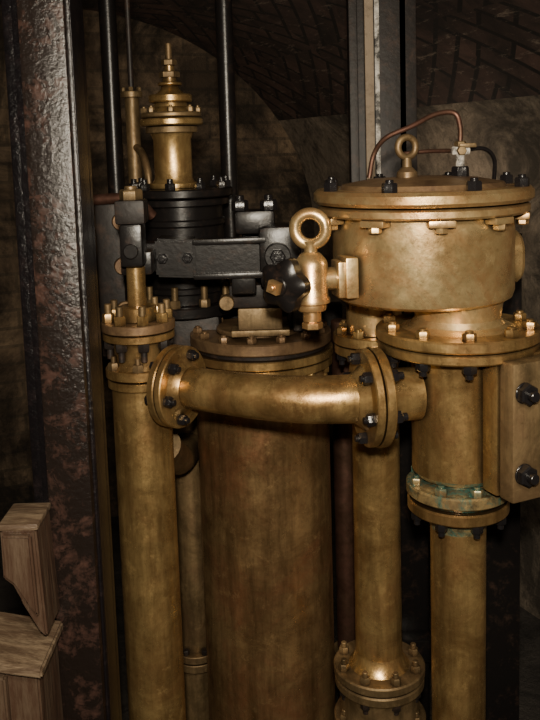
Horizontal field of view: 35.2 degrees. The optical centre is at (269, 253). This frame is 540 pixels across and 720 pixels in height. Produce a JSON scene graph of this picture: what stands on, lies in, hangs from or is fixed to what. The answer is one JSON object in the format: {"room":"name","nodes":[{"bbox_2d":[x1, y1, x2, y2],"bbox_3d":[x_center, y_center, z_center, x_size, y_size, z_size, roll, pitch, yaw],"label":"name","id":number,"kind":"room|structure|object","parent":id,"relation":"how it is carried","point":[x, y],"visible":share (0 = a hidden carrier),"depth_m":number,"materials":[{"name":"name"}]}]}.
{"room":"pump room","nodes":[
{"label":"pump room","id":0,"kind":"room"},
{"bbox_2d":[0,5,314,540],"bbox_3d":[-1.156,0.116,3.445,3.049,2.200,0.001,-5,8,-25],"label":"wall","id":1,"kind":"structure","parent":0,"point":[268,161],"depth_m":3.64,"materials":[{"name":"brick"}]},
{"bbox_2d":[0,0,539,266],"bbox_3d":[-0.132,-0.247,1.223,3.049,1.000,4.799,-5,8,-25],"label":"ceiling","id":2,"kind":"structure","parent":0,"point":[479,60],"depth_m":2.88,"materials":[{"name":"brick"}]},
{"bbox_2d":[0,480,539,719],"bbox_3d":[-0.081,1.440,1.430,4.820,0.001,5.644,-2,7,0],"label":"floor","id":3,"kind":"structure","parent":0,"point":[11,602],"depth_m":2.83,"materials":[{"name":"concrete"}]},
{"bbox_2d":[1,0,121,719],"bbox_3d":[-0.329,0.388,1.437,0.117,2.100,0.280,-5,8,-22],"label":"post","id":4,"kind":"object","parent":3,"relation":"on","point":[44,42],"visible":1,"depth_m":1.30,"materials":[{"name":"black metal"}]},
{"bbox_2d":[0,502,62,719],"bbox_3d":[-0.411,0.626,1.269,0.180,0.474,0.129,-2,7,0],"label":"corbel bracket","id":5,"kind":"object","parent":4,"relation":"attached to","point":[30,685],"visible":1,"depth_m":1.24,"materials":[{"name":"brown wood"}]},
{"bbox_2d":[101,265,185,719],"bbox_3d":[-0.235,0.712,1.698,0.140,1.388,0.140,-2,7,0],"label":"vertical pipe","id":6,"kind":"object","parent":3,"relation":"on","point":[135,332],"visible":0.86,"depth_m":1.63,"materials":[{"name":"gold metal"}]},
{"bbox_2d":[114,186,300,293],"bbox_3d":[-0.123,-0.031,1.718,0.392,0.230,0.206,-4,7,-17],"label":"bracket","id":7,"kind":"object","parent":6,"relation":"on","point":[242,260],"visible":0.91,"depth_m":1.71,"materials":[{"name":"black metal"}]},
{"bbox_2d":[173,416,209,719],"bbox_3d":[-0.187,0.855,1.988,0.116,1.030,0.377,-2,7,0],"label":"riser pipe","id":8,"kind":"object","parent":3,"relation":"on","point":[185,440],"visible":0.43,"depth_m":2.08,"materials":[{"name":"gold metal"}]},
{"bbox_2d":[129,175,235,345],"bbox_3d":[-0.203,0.082,2.024,0.244,0.527,0.244,-2,7,0],"label":"cylinder","id":9,"kind":"object","parent":8,"relation":"on","point":[197,211],"visible":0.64,"depth_m":1.93,"materials":[{"name":"paint"}]},
{"bbox_2d":[121,0,152,183],"bbox_3d":[-0.312,-0.328,2.046,0.053,0.970,0.125,-8,9,-40],"label":"pipe","id":10,"kind":"object","parent":9,"relation":"attached to","point":[137,156],"visible":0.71,"depth_m":2.06,"materials":[{"name":"metal"}]},
{"bbox_2d":[140,43,202,188],"bbox_3d":[-0.230,-0.320,1.975,0.146,0.333,0.146,-2,7,0],"label":"valve","id":11,"kind":"object","parent":9,"relation":"on","point":[171,123],"visible":0.95,"depth_m":1.94,"materials":[{"name":"gold metal"}]},
{"bbox_2d":[93,193,341,356],"bbox_3d":[-0.139,0.041,2.039,0.640,0.400,0.302,-2,7,0],"label":"girder","id":12,"kind":"object","parent":9,"relation":"attached to","point":[112,284],"visible":0.34,"depth_m":1.91,"materials":[{"name":"black metal"}]},
{"bbox_2d":[98,0,124,192],"bbox_3d":[-0.393,0.239,2.295,0.044,2.190,0.044,-2,7,0],"label":"rod","id":13,"kind":"object","parent":12,"relation":"on","point":[110,81],"visible":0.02,"depth_m":2.20,"materials":[{"name":"paint"}]},
{"bbox_2d":[215,0,239,279],"bbox_3d":[-0.106,-0.354,2.102,0.042,0.984,0.042,-2,7,0],"label":"rod","id":14,"kind":"object","parent":12,"relation":"on","point":[223,8],"visible":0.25,"depth_m":2.08,"materials":[{"name":"paint"}]},
{"bbox_2d":[190,234,335,719],"bbox_3d":[-0.008,0.642,1.993,0.328,1.440,0.328,-2,7,0],"label":"cylinder","id":15,"kind":"structure","parent":3,"relation":"on","point":[266,522],"depth_m":1.86,"materials":[{"name":"metal"}]},
{"bbox_2d":[331,318,355,697],"bbox_3d":[0.186,0.750,2.057,0.076,1.200,0.076,-7,9,-39],"label":"riser pipe","id":16,"kind":"object","parent":3,"relation":"on","point":[342,433],"visible":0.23,"depth_m":2.02,"materials":[{"name":"orange metal"}]},
{"bbox_2d":[333,303,425,719],"bbox_3d":[0.227,0.722,1.782,0.194,1.320,0.194,5,10,44],"label":"pipe","id":17,"kind":"object","parent":3,"relation":"on","point":[379,676],"visible":0.74,"depth_m":1.73,"materials":[{"name":"gold metal"}]},
{"bbox_2d":[346,0,416,182],"bbox_3d":[0.309,0.283,2.297,0.170,2.060,0.131,-2,7,0],"label":"steel beam","id":18,"kind":"structure","parent":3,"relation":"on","point":[394,21],"depth_m":2.15,"materials":[{"name":"metal"}]},
{"bbox_2d":[363,0,374,178],"bbox_3d":[0.249,-0.421,2.135,0.022,0.600,0.020,-2,7,0],"label":"batten","id":19,"kind":"object","parent":18,"relation":"attached to","point":[367,4],"visible":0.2,"depth_m":2.12,"materials":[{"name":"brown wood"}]},
{"bbox_2d":[376,302,539,719],"bbox_3d":[0.370,0.741,1.582,0.301,1.323,0.344,-5,8,-24],"label":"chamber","id":20,"kind":"object","parent":3,"relation":"on","point":[476,442],"visible":0.94,"depth_m":1.48,"materials":[{"name":"metal"}]},
{"bbox_2d":[144,344,426,447],"bbox_3d":[0.024,0.251,1.539,0.514,0.176,0.168,0,7,16],"label":"pipe","id":21,"kind":"object","parent":20,"relation":"attached to","point":[374,396],"visible":0.98,"depth_m":1.47,"materials":[{"name":"gold metal"}]},
{"bbox_2d":[314,172,534,311],"bbox_3d":[0.279,-0.032,1.559,0.394,0.224,0.394,-2,7,0],"label":"chamber","id":22,"kind":"object","parent":20,"relation":"on","point":[445,242],"visible":0.92,"depth_m":1.41,"materials":[{"name":"gold metal"}]},
{"bbox_2d":[262,207,358,329],"bbox_3d":[0.069,0.026,1.450,0.178,0.210,0.087,-5,8,-27],"label":"valve","id":23,"kind":"object","parent":22,"relation":"attached to","point":[303,283],"visible":1,"depth_m":1.44,"materials":[{"name":"gold metal"}]},
{"bbox_2d":[394,134,418,177],"bbox_3d":[0.245,-0.175,1.521,0.040,0.080,0.040,2,8,28],"label":"bolt","id":24,"kind":"object","parent":22,"relation":"on","point":[406,171],"visible":0.97,"depth_m":1.51,"materials":[{"name":"gold metal"}]},
{"bbox_2d":[367,109,496,178],"bbox_3d":[0.303,-0.199,1.580,0.244,0.134,0.088,-1,7,6],"label":"tube","id":25,"kind":"object","parent":22,"relation":"on","point":[454,113],"visible":0.88,"depth_m":1.58,"materials":[{"name":"brown metal"}]},
{"bbox_2d":[451,141,475,175],"bbox_3d":[0.350,-0.171,1.540,0.043,0.067,0.031,-2,7,0],"label":"valve","id":26,"kind":"object","parent":22,"relation":"on","point":[460,149],"visible":0.97,"depth_m":1.53,"materials":[{"name":"white metal"}]},
{"bbox_2d":[314,232,539,618],"bbox_3d":[1.273,0.723,2.009,0.001,1.200,4.798,-5,8,-25],"label":"wall","id":27,"kind":"structure","parent":0,"point":[529,509],"depth_m":2.88,"materials":[{"name":"stone"}]}
]}

